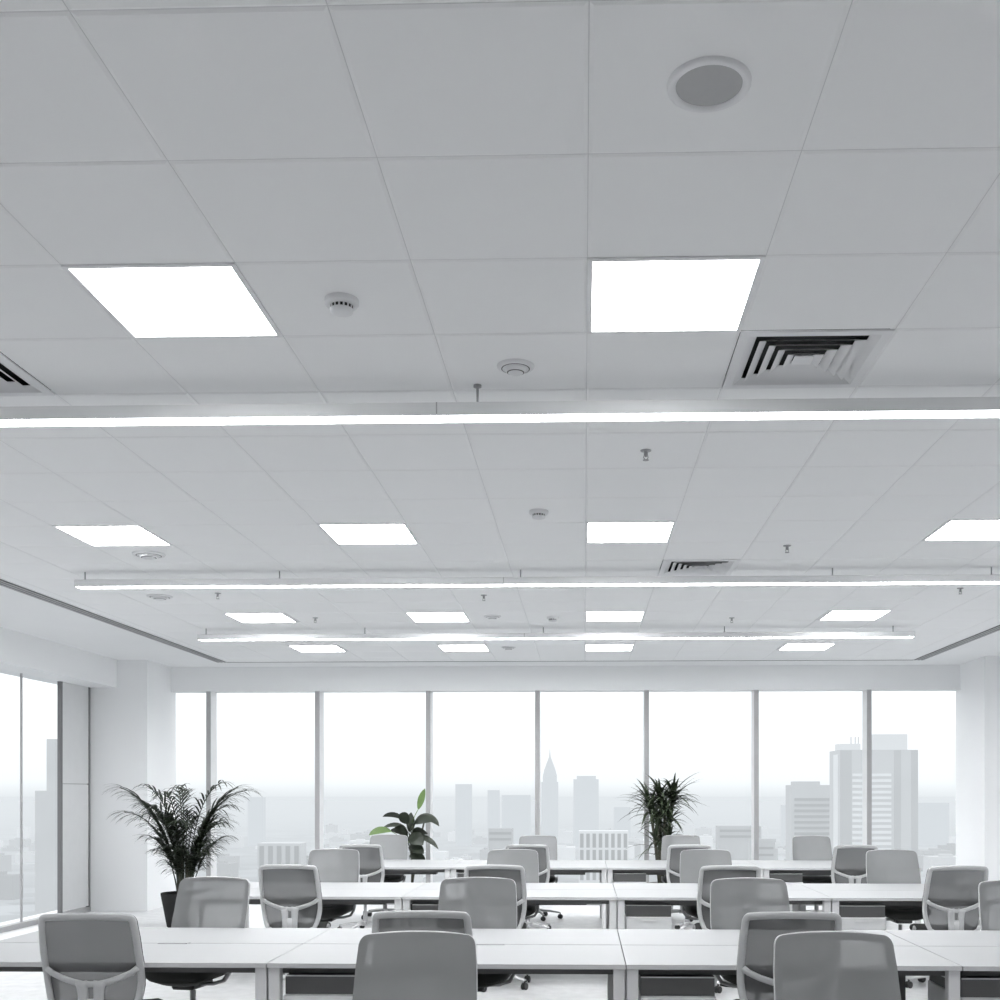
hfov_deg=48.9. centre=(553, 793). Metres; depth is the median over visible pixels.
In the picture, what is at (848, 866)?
office chair
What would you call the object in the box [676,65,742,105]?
grille
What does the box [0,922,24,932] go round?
window sill
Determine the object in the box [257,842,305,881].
office block
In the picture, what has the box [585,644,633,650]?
led panel
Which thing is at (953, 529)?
led panel
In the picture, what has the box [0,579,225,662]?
ceiling vent
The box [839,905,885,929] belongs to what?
drawer pedestal
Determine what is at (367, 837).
building
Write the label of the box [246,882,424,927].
desk
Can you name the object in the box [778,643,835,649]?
led panel
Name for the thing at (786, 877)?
open shelf
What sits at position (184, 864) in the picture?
potted palm
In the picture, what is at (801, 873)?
cable tray
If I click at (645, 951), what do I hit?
desk
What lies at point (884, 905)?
cable tray
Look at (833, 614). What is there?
led panel
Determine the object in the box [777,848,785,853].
building
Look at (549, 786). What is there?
spire tower
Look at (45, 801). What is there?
slab tower
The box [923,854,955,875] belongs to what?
building
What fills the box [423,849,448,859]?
building
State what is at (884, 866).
office chair
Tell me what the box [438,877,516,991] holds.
office chair
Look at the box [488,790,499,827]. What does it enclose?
tower
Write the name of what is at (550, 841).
office chair
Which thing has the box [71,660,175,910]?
column
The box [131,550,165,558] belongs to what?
ceiling sensor
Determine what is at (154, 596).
ceiling sensor
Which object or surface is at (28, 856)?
building
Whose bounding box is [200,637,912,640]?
diffuser
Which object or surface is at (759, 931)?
office chair
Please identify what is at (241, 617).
led panel
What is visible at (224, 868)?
building
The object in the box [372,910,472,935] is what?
office chair
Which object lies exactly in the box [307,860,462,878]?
desk
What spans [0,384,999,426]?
linear pendant
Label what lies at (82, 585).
diffuser
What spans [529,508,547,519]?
smoke detector
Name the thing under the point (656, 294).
led panel
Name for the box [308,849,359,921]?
office chair
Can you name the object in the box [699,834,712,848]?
building
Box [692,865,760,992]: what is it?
office chair
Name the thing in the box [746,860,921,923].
desk
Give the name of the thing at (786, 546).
sprinkler
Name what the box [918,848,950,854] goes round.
building
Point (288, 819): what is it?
city skyline
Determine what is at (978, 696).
wall
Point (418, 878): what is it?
office block
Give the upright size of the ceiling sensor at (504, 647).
0.033 m
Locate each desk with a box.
[0,928,330,999]
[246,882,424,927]
[267,928,624,999]
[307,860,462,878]
[402,883,616,928]
[450,860,606,928]
[605,860,763,883]
[613,883,831,931]
[618,929,961,999]
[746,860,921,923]
[798,883,924,913]
[884,930,999,975]
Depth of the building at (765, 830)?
2437.05 m
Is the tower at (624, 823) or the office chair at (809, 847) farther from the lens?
the tower at (624, 823)
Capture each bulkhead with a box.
[0,627,116,687]
[171,665,959,692]
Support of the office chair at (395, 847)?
on the floor
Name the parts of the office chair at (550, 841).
backrest, backrest frame, seat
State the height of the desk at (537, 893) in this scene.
0.740 m
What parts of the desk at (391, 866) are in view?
frame rail, leg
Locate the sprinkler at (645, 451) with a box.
[640,449,650,460]
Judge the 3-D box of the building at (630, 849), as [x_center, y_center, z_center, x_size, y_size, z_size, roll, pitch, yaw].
[102.632,85.399,1614.101,31.301,22.403,33.793,0,0,2]
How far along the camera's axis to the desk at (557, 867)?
12.85 m
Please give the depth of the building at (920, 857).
1357.42 m
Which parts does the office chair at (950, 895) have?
seat, backrest, backrest frame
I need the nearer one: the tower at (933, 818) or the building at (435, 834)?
the tower at (933, 818)
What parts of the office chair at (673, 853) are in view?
backrest, backrest frame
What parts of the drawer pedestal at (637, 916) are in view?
drawer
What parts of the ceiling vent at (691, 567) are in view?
plate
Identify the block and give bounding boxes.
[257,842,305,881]
[398,835,422,882]
[488,828,512,851]
[579,830,627,882]
[716,826,760,859]
[749,839,775,859]
[786,781,829,859]
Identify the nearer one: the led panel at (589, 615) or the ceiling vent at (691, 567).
the ceiling vent at (691, 567)
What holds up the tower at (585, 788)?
on the city skyline
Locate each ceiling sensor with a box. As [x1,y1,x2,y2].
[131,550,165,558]
[146,594,172,599]
[484,615,500,619]
[497,358,533,375]
[501,646,515,649]
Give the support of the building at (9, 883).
on the city skyline
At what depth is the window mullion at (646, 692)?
15.49 m
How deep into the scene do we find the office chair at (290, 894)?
8.89 m
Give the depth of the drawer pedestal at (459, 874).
12.76 m
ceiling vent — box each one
[0,352,54,395]
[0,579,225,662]
[227,660,866,662]
[658,559,739,575]
[722,329,894,388]
[915,625,999,659]
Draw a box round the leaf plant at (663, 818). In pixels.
[619,772,701,908]
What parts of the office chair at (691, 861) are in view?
seat, backrest frame, backrest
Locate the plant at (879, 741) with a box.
[872,734,906,749]
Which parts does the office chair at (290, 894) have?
backrest frame, backrest, seat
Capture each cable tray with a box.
[249,903,386,904]
[385,872,437,873]
[527,904,586,904]
[550,873,584,874]
[646,873,665,874]
[801,873,830,874]
[884,905,921,905]
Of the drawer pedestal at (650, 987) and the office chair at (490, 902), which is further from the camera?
the office chair at (490, 902)
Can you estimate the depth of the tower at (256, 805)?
2015.95 m
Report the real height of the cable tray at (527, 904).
0.070 m
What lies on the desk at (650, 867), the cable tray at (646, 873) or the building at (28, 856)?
the cable tray at (646, 873)
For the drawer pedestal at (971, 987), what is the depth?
5.51 m
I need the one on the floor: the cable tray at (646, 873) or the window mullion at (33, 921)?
the window mullion at (33, 921)
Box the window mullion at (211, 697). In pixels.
[206,691,216,875]
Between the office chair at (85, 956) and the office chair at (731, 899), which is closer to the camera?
the office chair at (85, 956)
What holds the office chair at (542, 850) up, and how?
on the floor
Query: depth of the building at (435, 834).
2409.25 m
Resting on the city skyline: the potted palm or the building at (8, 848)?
the building at (8, 848)
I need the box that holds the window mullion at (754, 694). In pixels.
[751,690,821,905]
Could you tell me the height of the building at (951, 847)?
24.256 m
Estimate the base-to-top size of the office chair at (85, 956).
1.008 m
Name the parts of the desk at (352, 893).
leg, frame rail, leg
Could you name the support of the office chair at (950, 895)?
on the floor
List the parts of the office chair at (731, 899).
seat, backrest frame, backrest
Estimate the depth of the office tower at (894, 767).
515.97 m
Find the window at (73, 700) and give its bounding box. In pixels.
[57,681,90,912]
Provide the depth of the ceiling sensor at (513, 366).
4.59 m
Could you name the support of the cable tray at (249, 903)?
on the desk at (352, 893)
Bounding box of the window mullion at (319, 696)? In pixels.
[315,691,394,904]
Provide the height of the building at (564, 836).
25.859 m
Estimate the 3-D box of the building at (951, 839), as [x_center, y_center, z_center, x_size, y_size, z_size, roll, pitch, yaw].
[690.642,83.823,1855.950,36.764,25.554,19.432,0,0,2]
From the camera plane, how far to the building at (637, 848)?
1656.25 m
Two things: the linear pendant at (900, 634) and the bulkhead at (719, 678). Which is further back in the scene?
the bulkhead at (719, 678)
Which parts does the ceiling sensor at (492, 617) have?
mounting plate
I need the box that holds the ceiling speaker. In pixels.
[667,56,751,112]
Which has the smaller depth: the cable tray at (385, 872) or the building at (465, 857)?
the cable tray at (385, 872)
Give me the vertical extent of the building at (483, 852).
21.555 m
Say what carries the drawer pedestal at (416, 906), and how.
on the floor
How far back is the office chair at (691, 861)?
10.58 m
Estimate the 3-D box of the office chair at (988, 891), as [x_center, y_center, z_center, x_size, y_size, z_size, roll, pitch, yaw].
[2.973,1.077,6.709,0.597,1.046,0.655,0,0,0]
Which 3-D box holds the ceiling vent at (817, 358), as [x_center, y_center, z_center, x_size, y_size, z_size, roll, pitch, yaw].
[1.039,-1.839,4.573,0.594,0.079,0.594,0,0,2]
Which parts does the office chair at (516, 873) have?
backrest, backrest frame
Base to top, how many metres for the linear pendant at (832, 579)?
0.149 m
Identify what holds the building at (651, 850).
on the city skyline
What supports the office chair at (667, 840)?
on the floor
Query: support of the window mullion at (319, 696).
on the floor
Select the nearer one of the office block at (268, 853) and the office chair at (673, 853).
the office chair at (673, 853)
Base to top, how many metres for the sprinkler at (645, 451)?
0.056 m
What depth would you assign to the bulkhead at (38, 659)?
13.21 m
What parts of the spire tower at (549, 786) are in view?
crown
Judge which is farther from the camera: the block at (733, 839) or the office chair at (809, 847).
the block at (733, 839)
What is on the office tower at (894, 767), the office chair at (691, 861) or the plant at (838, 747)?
the plant at (838, 747)
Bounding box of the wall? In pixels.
[956,656,999,880]
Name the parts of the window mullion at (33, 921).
rail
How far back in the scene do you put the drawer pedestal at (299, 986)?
5.60 m
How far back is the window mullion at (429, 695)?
15.57 m
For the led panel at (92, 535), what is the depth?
7.67 m
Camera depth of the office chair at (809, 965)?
4.49 m
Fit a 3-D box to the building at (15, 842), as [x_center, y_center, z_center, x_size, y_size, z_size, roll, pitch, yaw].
[-955.350,88.271,1963.316,29.479,16.658,20.091,0,0,2]
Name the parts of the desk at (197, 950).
frame rail, leg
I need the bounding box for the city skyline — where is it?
[0,797,955,922]
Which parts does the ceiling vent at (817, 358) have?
plate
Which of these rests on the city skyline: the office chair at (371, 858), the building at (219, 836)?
the building at (219, 836)
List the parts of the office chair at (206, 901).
seat, backrest, backrest frame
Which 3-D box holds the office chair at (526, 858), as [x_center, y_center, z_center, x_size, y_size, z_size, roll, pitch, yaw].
[-0.372,1.072,10.382,0.597,1.056,0.655,0,0,2]
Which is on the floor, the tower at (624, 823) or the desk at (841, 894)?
the desk at (841, 894)
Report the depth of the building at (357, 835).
2149.64 m
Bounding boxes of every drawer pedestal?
[283,973,354,999]
[412,903,437,910]
[457,872,463,877]
[613,873,646,882]
[625,904,671,928]
[638,975,715,999]
[769,873,802,910]
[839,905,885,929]
[928,975,999,999]
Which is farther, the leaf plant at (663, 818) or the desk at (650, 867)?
the leaf plant at (663, 818)
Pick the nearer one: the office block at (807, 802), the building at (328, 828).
the office block at (807, 802)
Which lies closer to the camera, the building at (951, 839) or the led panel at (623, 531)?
the led panel at (623, 531)
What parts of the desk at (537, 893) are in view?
leg, frame rail, leg, leg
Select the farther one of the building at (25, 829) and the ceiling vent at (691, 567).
the building at (25, 829)
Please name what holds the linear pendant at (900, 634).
hanging from the ceiling
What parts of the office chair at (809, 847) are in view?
backrest, seat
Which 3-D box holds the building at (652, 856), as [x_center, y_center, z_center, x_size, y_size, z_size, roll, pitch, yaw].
[135.812,89.013,1492.490,14.976,15.175,27.734,0,0,2]
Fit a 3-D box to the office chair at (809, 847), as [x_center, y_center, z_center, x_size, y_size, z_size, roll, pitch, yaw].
[3.359,1.075,13.901,0.597,1.050,0.655,0,0,0]
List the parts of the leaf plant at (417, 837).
stem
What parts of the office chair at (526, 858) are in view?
backrest, seat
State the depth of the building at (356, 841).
1816.38 m
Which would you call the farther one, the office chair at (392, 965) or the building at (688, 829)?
the building at (688, 829)
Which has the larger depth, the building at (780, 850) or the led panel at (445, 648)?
the building at (780, 850)
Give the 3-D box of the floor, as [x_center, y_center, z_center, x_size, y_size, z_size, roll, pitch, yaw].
[-0.173,1.700,4.606,13.800,0.200,23.200,0,0,2]
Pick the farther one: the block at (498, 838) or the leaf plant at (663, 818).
the block at (498, 838)
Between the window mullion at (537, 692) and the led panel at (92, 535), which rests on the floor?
the window mullion at (537, 692)
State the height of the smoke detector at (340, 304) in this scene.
0.052 m
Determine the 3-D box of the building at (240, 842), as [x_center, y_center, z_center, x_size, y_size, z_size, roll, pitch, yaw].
[-560.936,84.969,1944.299,19.025,23.261,17.179,0,0,2]
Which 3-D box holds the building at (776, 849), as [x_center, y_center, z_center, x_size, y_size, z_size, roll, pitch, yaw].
[287.119,83.219,1451.026,15.034,26.762,25.753,0,0,2]
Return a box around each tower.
[35,739,56,914]
[248,797,265,845]
[455,784,471,845]
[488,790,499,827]
[502,795,530,844]
[541,751,557,844]
[573,776,598,845]
[614,807,630,837]
[830,734,917,875]
[918,803,948,846]
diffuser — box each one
[0,410,999,425]
[78,582,999,588]
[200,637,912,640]
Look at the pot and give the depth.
12.92 m
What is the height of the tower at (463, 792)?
113.000 m
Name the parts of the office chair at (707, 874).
seat, backrest, backrest frame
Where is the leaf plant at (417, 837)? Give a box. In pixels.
[369,789,438,909]
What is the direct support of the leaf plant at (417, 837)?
on the floor
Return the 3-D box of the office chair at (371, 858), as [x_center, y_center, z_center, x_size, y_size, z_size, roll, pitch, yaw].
[-2.203,1.086,12.627,0.597,1.028,0.655,0,0,0]
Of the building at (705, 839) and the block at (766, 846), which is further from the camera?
the building at (705, 839)
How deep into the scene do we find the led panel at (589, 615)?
11.13 m
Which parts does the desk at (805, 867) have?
leg, frame rail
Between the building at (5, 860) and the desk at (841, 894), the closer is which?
the desk at (841, 894)
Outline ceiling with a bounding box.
[0,0,999,666]
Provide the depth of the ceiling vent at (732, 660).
14.99 m
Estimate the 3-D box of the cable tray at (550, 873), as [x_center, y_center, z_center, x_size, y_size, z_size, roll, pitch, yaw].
[-0.272,0.955,13.393,1.318,0.070,0.180,0,0,2]
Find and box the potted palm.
[104,780,259,927]
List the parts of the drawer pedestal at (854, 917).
drawer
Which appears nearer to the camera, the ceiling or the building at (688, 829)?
the ceiling
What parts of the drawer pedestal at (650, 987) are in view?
drawer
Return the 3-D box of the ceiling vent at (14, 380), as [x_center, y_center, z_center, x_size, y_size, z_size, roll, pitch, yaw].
[-2.560,-1.839,4.672,0.594,0.079,0.594,0,0,2]
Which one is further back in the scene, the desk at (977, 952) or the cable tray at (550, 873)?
the cable tray at (550, 873)
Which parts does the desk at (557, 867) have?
leg, frame rail, leg, leg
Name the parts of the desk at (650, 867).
leg, frame rail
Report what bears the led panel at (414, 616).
attached to the ceiling
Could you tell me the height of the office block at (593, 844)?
74.500 m
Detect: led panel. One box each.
[52,525,172,545]
[61,262,282,338]
[223,613,297,622]
[288,645,346,651]
[317,523,419,544]
[405,612,470,621]
[437,645,489,651]
[585,611,645,620]
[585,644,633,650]
[586,521,675,542]
[587,255,765,333]
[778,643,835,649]
[819,610,891,619]
[922,519,999,540]
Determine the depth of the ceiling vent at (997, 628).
13.11 m
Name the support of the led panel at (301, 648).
attached to the ceiling
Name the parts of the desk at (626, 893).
leg, frame rail, leg, leg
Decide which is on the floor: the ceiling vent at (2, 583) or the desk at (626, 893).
the desk at (626, 893)
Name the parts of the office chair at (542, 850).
backrest frame, backrest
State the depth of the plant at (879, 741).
518.75 m
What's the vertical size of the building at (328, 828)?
26.644 m
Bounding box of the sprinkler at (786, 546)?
[783,545,790,552]
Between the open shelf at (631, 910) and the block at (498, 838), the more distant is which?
the block at (498, 838)
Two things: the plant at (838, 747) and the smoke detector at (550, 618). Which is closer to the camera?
the smoke detector at (550, 618)
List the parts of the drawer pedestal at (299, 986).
drawer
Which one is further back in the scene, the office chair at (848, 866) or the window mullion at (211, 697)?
the window mullion at (211, 697)
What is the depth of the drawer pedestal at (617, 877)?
12.71 m
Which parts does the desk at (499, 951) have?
leg, frame rail, leg, leg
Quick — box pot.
[161,891,176,927]
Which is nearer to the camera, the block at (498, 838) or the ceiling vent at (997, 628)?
the ceiling vent at (997, 628)
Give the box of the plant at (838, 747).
[835,744,860,750]
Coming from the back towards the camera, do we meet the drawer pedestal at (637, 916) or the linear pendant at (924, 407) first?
the drawer pedestal at (637, 916)
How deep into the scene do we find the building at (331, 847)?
1619.07 m
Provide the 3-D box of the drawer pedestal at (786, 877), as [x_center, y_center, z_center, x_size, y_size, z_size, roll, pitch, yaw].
[2.692,1.265,12.899,0.385,0.670,0.564,0,0,2]
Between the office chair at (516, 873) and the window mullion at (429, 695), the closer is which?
the office chair at (516, 873)
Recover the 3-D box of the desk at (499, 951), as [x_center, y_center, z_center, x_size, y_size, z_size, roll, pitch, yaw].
[-0.525,1.228,6.237,1.810,0.744,1.442,0,0,2]
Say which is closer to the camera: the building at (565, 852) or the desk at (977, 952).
the desk at (977, 952)
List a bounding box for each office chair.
[38,913,161,999]
[146,876,249,999]
[258,864,330,979]
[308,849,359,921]
[337,844,384,927]
[352,931,477,999]
[361,834,407,919]
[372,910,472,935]
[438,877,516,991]
[464,865,530,991]
[487,849,538,918]
[505,844,550,928]
[519,835,562,920]
[661,835,699,921]
[666,844,711,928]
[680,849,731,919]
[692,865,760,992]
[710,877,789,987]
[734,911,841,999]
[773,931,900,999]
[792,835,831,911]
[831,845,877,883]
[866,849,922,929]
[906,865,988,987]
[978,880,999,929]
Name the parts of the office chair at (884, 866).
backrest frame, backrest, seat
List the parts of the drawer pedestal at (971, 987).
drawer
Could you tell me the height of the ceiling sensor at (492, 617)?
0.033 m
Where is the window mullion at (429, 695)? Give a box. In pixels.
[426,690,432,882]
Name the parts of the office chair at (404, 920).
backrest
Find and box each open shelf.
[625,904,670,916]
[769,873,801,881]
[839,905,884,916]
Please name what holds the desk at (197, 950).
on the floor
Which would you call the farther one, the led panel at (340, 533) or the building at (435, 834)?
the building at (435, 834)
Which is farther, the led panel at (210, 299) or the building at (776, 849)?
the building at (776, 849)
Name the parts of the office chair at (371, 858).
backrest frame, backrest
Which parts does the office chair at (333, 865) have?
backrest, seat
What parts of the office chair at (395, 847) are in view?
backrest, seat, backrest frame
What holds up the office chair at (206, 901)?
on the floor
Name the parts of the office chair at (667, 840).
backrest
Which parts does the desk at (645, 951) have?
leg, leg, frame rail, modesty panel, leg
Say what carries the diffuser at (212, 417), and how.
attached to the linear pendant at (924, 407)
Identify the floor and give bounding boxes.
[0,904,928,999]
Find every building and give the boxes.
[0,853,10,871]
[0,871,19,899]
[1,846,19,850]
[9,838,30,846]
[15,851,34,862]
[17,826,28,837]
[204,835,228,849]
[217,854,239,866]
[217,860,238,877]
[230,834,243,847]
[325,824,337,832]
[325,846,338,848]
[348,839,369,843]
[350,832,368,839]
[360,835,370,839]
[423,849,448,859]
[433,831,439,836]
[448,831,454,840]
[460,854,471,859]
[480,847,487,859]
[557,845,574,859]
[558,830,572,842]
[628,837,640,841]
[628,841,640,856]
[628,845,633,858]
[639,838,657,852]
[649,853,654,859]
[679,823,693,834]
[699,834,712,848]
[761,826,768,836]
[775,848,777,859]
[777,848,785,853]
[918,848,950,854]
[918,853,937,870]
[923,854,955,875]
[938,843,955,855]
[949,837,955,842]
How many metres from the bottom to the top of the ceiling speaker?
0.011 m
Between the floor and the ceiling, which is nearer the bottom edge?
the floor
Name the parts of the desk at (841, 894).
leg, leg, frame rail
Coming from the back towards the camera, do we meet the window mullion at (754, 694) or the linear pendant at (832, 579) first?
the window mullion at (754, 694)
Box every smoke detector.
[324,292,358,316]
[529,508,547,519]
[547,616,558,621]
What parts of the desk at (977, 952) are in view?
frame rail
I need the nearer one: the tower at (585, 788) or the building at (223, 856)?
the building at (223, 856)
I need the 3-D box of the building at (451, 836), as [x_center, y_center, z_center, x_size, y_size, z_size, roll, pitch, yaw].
[-198.901,86.647,2207.418,25.726,19.906,19.540,0,0,2]
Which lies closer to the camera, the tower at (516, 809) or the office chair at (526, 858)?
the office chair at (526, 858)
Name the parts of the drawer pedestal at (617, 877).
drawer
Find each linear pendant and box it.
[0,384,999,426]
[74,567,999,588]
[197,626,914,640]
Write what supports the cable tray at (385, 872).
on the desk at (391, 866)
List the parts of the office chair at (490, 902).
backrest, backrest frame, seat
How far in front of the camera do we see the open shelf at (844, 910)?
9.06 m
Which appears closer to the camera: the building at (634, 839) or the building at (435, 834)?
the building at (634, 839)

